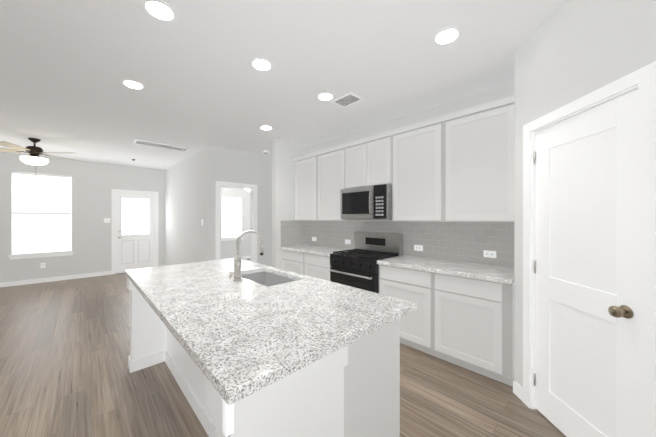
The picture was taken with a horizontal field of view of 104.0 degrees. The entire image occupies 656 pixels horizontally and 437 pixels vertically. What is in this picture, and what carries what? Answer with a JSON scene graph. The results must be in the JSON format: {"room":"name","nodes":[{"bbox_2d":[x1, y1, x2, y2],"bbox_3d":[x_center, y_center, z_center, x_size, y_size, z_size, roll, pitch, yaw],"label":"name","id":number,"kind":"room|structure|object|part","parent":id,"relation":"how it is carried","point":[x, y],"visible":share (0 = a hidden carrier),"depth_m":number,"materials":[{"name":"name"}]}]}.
{"room":"kitchen","nodes":[
{"label":"kitchen","id":0,"kind":"room"},
{"bbox_2d":[0,152,249,282],"bbox_3d":[-5.582,0.014,6.378,9.400,2.770,0.120,0,0,-44],"label":"wall","id":1,"kind":"structure","parent":0,"point":[94,184],"depth_m":6.14,"materials":[{"name":"grey paint"}]},
{"bbox_2d":[8,171,73,259],"bbox_3d":[-6.293,-0.079,5.667,0.970,1.845,0.151,0,0,-44],"label":"living room window","id":2,"kind":"structure","parent":1,"relation":"in","point":[42,213],"depth_m":5.63,"materials":[{"name":"white glass"}]},
{"bbox_2d":[0,271,111,286],"bbox_3d":[-7.133,1.352,4.793,4.725,0.095,0.013,0,0,-44],"label":"baseboard","id":3,"kind":"structure","parent":1,"relation":"attached to","point":[32,281],"depth_m":5.74,"materials":[{"name":"white wood"}]},
{"bbox_2d":[104,218,109,222],"bbox_3d":[-5.494,0.039,6.373,0.120,0.116,0.009,0,0,-44],"label":"light switch","id":4,"kind":"object","parent":1,"relation":"attached to","point":[106,220],"depth_m":6.37,"materials":[{"name":"white plastic"}]},
{"bbox_2d":[116,193,153,273],"bbox_3d":[-5.095,0.370,6.799,0.821,2.056,0.189,0,0,-44],"label":"back door","id":5,"kind":"structure","parent":1,"relation":"in","point":[134,231],"depth_m":6.76,"materials":[{"name":"white wood"}]},
{"bbox_3d":[-5.081,-0.059,6.784,0.587,0.945,0.001,0,0,-44],"label":"glass panel","id":6,"kind":"part","parent":5,"relation":"part of","materials":[{"name":"white glass"}]},
{"bbox_2d":[112,189,157,274],"bbox_3d":[-5.114,0.326,6.818,0.995,2.145,0.136,0,0,-44],"label":"door frame","id":7,"kind":"structure","parent":1,"relation":"attached to","point":[115,191],"depth_m":6.67,"materials":[{"name":"white wood"}]},
{"bbox_2d":[220,196,243,240],"bbox_3d":[-3.235,-0.015,8.611,0.780,1.475,0.151,0,0,-44],"label":"bedroom window","id":8,"kind":"structure","parent":1,"relation":"in","point":[231,217],"depth_m":8.59,"materials":[{"name":"white glass"}]},
{"bbox_2d":[165,146,213,264],"bbox_3d":[-3.382,0.014,6.053,0.120,2.770,3.400,0,0,-44],"label":"wall","id":9,"kind":"structure","parent":0,"point":[189,198],"depth_m":5.54,"materials":[{"name":"grey paint"}]},
{"bbox_2d":[214,147,271,266],"bbox_3d":[-1.020,0.014,6.051,3.280,2.770,0.120,0,0,-44],"label":"wall","id":10,"kind":"structure","parent":0,"point":[233,166],"depth_m":5.49,"materials":[{"name":"grey paint"}]},
{"bbox_2d":[216,181,256,262],"bbox_3d":[-1.873,0.338,5.229,0.866,2.123,0.152,0,0,-44],"label":"door frame","id":11,"kind":"structure","parent":10,"relation":"attached to","point":[253,220],"depth_m":5.43,"materials":[{"name":"white wood"}]},
{"bbox_2d":[0,273,565,436],"bbox_3d":[-1.561,1.431,2.116,9.520,0.060,11.840,0,0,-44],"label":"floor","id":12,"kind":"structure","parent":0,"point":[64,354],"depth_m":2.15,"materials":[{"name":"wood"}]},
{"bbox_2d":[127,278,406,436],"bbox_3d":[-0.714,0.964,1.969,1.084,0.874,2.312,0,0,-44],"label":"kitchen island","id":13,"kind":"object","parent":12,"relation":"on","point":[354,391],"depth_m":1.26,"materials":[{"name":"grey paint"}]},
{"bbox_2d":[125,258,416,405],"bbox_3d":[-0.708,0.506,1.958,1.100,0.040,2.380,0,0,-44],"label":"island countertop","id":14,"kind":"structure","parent":13,"relation":"on","point":[247,337],"depth_m":1.28,"materials":[{"name":"white stone"}]},
{"bbox_2d":[229,230,263,281],"bbox_3d":[-0.633,0.288,2.079,0.263,0.397,0.104,0,0,-44],"label":"faucet","id":15,"kind":"object","parent":14,"relation":"on","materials":[{"name":"silver metal"}]},
{"bbox_2d":[241,270,296,285],"bbox_3d":[-0.534,0.632,2.202,0.412,0.236,0.712,0,0,-44],"label":"sink","id":16,"kind":"object","parent":14,"relation":"in","point":[266,277],"depth_m":2.48,"materials":[{"name":"silver metal"}]},
{"bbox_2d":[280,244,351,280],"bbox_3d":[-0.179,0.942,4.205,0.610,0.915,1.244,0,0,-44],"label":"base cabinet","id":17,"kind":"object","parent":12,"relation":"on","point":[310,260],"visible":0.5,"depth_m":3.99,"materials":[{"name":"grey paint"}]},
{"bbox_2d":[280,244,351,256],"bbox_3d":[-0.182,0.505,4.202,0.600,0.040,1.244,0,0,-44],"label":"countertop","id":18,"kind":"structure","parent":17,"relation":"on","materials":[{"name":"white stone"}]},
{"bbox_2d":[329,232,402,292],"bbox_3d":[0.492,0.800,3.454,0.676,1.200,0.766,0,0,-44],"label":"range","id":19,"kind":"object","parent":12,"relation":"on","point":[357,266],"visible":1,"depth_m":3.37,"materials":[{"name":"black metal"}]},
{"bbox_2d":[377,263,432,354],"bbox_3d":[1.020,0.964,2.975,0.590,0.874,0.650,0,0,-44],"label":"base cabinet","id":20,"kind":"object","parent":12,"relation":"on","point":[416,327],"depth_m":2.69,"materials":[{"name":"grey paint"}]},
{"bbox_2d":[433,275,514,386],"bbox_3d":[1.472,0.964,2.505,0.590,0.874,0.653,0,0,-44],"label":"base cabinet","id":21,"kind":"object","parent":12,"relation":"on","point":[463,315],"depth_m":2.27,"materials":[{"name":"grey paint"}]},
{"bbox_2d":[377,255,512,282],"bbox_3d":[1.235,0.505,2.729,0.600,0.040,1.304,0,0,-44],"label":"countertop","id":22,"kind":"structure","parent":21,"relation":"on","point":[491,274],"depth_m":2.56,"materials":[{"name":"white stone"}]},
{"bbox_2d":[0,0,566,169],"bbox_3d":[-1.561,-1.409,2.114,9.520,0.080,11.840,0,0,-44],"label":"ceiling","id":23,"kind":"structure","parent":0,"point":[67,67],"depth_m":2.33,"materials":[{"name":"white paint"}]},
{"bbox_2d":[0,138,83,176],"bbox_3d":[-5.072,-1.043,4.401,1.275,0.655,1.275,0,0,-44],"label":"ceiling fan","id":24,"kind":"object","parent":23,"relation":"hanging from","point":[32,157],"visible":1,"depth_m":4.32,"materials":[{"name":"brown metal"}]},
{"bbox_2d":[121,80,144,89],"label":"recessed light","id":25,"kind":"object","parent":23,"relation":"in","point":[132,84],"depth_m":2.60,"materials":[{"name":"white plastic"}]},
{"bbox_2d":[142,0,176,22],"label":"recessed light","id":26,"kind":"object","parent":23,"relation":"in","point":[159,10],"depth_m":1.67,"materials":[{"name":"white plastic"}]},
{"bbox_2d":[133,139,189,151],"bbox_3d":[-3.108,-1.364,4.817,0.860,0.013,0.300,0,0,-44],"label":"ceiling vent","id":27,"kind":"object","parent":23,"relation":"in","point":[153,144],"visible":0.98,"depth_m":4.75,"materials":[{"name":"white plastic"}]},
{"bbox_2d":[250,58,272,70],"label":"recessed light","id":28,"kind":"object","parent":23,"relation":"in","point":[260,64],"depth_m":2.26,"materials":[{"name":"white plastic"}]},
{"bbox_2d":[260,125,272,129],"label":"recessed light","id":29,"kind":"object","parent":23,"relation":"in","point":[264,127],"depth_m":3.83,"materials":[{"name":"white plastic"}]},
{"bbox_2d":[317,93,333,100],"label":"recessed light","id":30,"kind":"object","parent":23,"relation":"in","point":[322,96],"depth_m":2.86,"materials":[{"name":"white plastic"}]},
{"bbox_2d":[331,92,363,107],"bbox_3d":[0.223,-1.364,2.957,0.220,0.011,0.300,0,0,-44],"label":"ceiling vent","id":31,"kind":"object","parent":23,"relation":"in","point":[348,99],"visible":0.98,"depth_m":2.94,"materials":[{"name":"white plastic"}]},
{"bbox_2d":[433,27,460,45],"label":"recessed light","id":32,"kind":"object","parent":23,"relation":"in","point":[449,35],"depth_m":1.91,"materials":[{"name":"white plastic"}]},
{"bbox_2d":[272,139,306,268],"bbox_3d":[-0.253,0.014,5.096,1.900,2.770,0.120,0,0,-44],"label":"wall","id":33,"kind":"structure","parent":0,"point":[284,154],"depth_m":4.47,"materials":[{"name":"grey paint"}]},
{"bbox_2d":[307,81,514,267],"bbox_3d":[2.090,0.016,2.389,0.120,2.770,7.170,0,0,-44],"label":"wall","id":34,"kind":"structure","parent":0,"point":[488,95],"depth_m":3.20,"materials":[{"name":"grey paint"}]},
{"bbox_2d":[294,143,357,220],"bbox_3d":[-0.049,-0.535,4.285,0.310,1.130,1.309,0,0,-44],"label":"upper cabinet","id":35,"kind":"object","parent":34,"relation":"attached to","point":[320,176],"depth_m":4.12,"materials":[{"name":"grey paint"}]},
{"bbox_2d":[350,131,389,187],"bbox_3d":[0.628,-0.769,3.583,0.310,0.662,0.771,0,0,-44],"label":"upper cabinet","id":36,"kind":"object","parent":34,"relation":"attached to","point":[369,156],"depth_m":3.42,"materials":[{"name":"grey paint"}]},
{"bbox_2d":[340,184,391,219],"bbox_3d":[0.572,-0.207,3.529,0.456,0.441,0.760,0,0,-44],"label":"microwave","id":37,"kind":"object","parent":36,"relation":"attached to","point":[374,202],"visible":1,"depth_m":3.33,"materials":[{"name":"silver metal"}]},
{"bbox_2d":[281,220,514,278],"bbox_3d":[0.551,0.258,3.468,0.600,0.455,3.340,0,0,-44],"label":"tile backsplash","id":38,"kind":"structure","parent":34,"relation":"attached to","point":[469,242],"depth_m":3.14,"materials":[{"name":"grey tile"}]},
{"bbox_2d":[414,245,422,250],"bbox_3d":[1.151,0.370,3.261,0.008,0.072,0.116,0,0,-44],"label":"outlet","id":39,"kind":"object","parent":38,"relation":"attached to","point":[416,247],"depth_m":3.26,"materials":[{"name":"white plastic"}]},
{"bbox_2d":[483,250,495,257],"bbox_3d":[1.699,0.371,2.691,0.008,0.072,0.116,0,0,-44],"label":"outlet","id":40,"kind":"object","parent":38,"relation":"attached to","point":[489,254],"depth_m":2.69,"materials":[{"name":"white plastic"}]},
{"bbox_2d":[390,116,441,221],"bbox_3d":[1.095,-0.535,3.098,0.310,1.130,0.706,0,0,-44],"label":"upper cabinet","id":41,"kind":"object","parent":34,"relation":"attached to","point":[415,149],"depth_m":2.95,"materials":[{"name":"grey paint"}]},
{"bbox_2d":[442,95,514,221],"bbox_3d":[1.569,-0.534,2.605,0.310,1.130,0.662,0,0,-44],"label":"upper cabinet","id":42,"kind":"object","parent":34,"relation":"attached to","point":[458,166],"depth_m":2.49,"materials":[{"name":"grey paint"}]},
{"bbox_2d":[515,0,634,386],"bbox_3d":[1.598,0.016,1.679,0.584,2.770,0.689,0,0,-44],"label":"wall","id":43,"kind":"structure","parent":0,"point":[568,52],"depth_m":1.64,"materials":[{"name":"grey paint"}]},
{"bbox_2d":[534,89,637,436],"bbox_3d":[1.526,0.378,1.555,0.499,2.023,0.496,0,0,-44],"label":"pantry door","id":44,"kind":"structure","parent":43,"relation":"in","point":[586,273],"depth_m":1.49,"materials":[{"name":"white wood"}]},
{"bbox_3d":[1.533,0.366,1.881,0.042,1.720,0.010,0,0,1],"label":"pantry door hinges","id":45,"kind":"part","parent":44,"relation":"part of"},
{"bbox_3d":[1.485,0.471,1.300,0.086,0.064,0.086,0,0,-44],"label":"knob","id":46,"kind":"part","parent":44,"relation":"part of","materials":[{"name":"gold metal"}]},
{"bbox_2d":[523,61,655,436],"bbox_3d":[1.558,0.345,1.555,0.152,2.112,0.804,0,0,1],"label":"door frame","id":47,"kind":"structure","parent":43,"relation":"attached to","point":[642,80],"depth_m":1.21,"materials":[{"name":"white wood"}]},
{"bbox_2d":[635,0,655,70],"bbox_3d":[1.534,0.017,0.293,1.389,2.770,1.389,0,0,-44],"label":"wall","id":48,"kind":"structure","parent":0,"point":[645,10],"depth_m":1.20,"materials":[{"name":"grey paint"}]}
]}

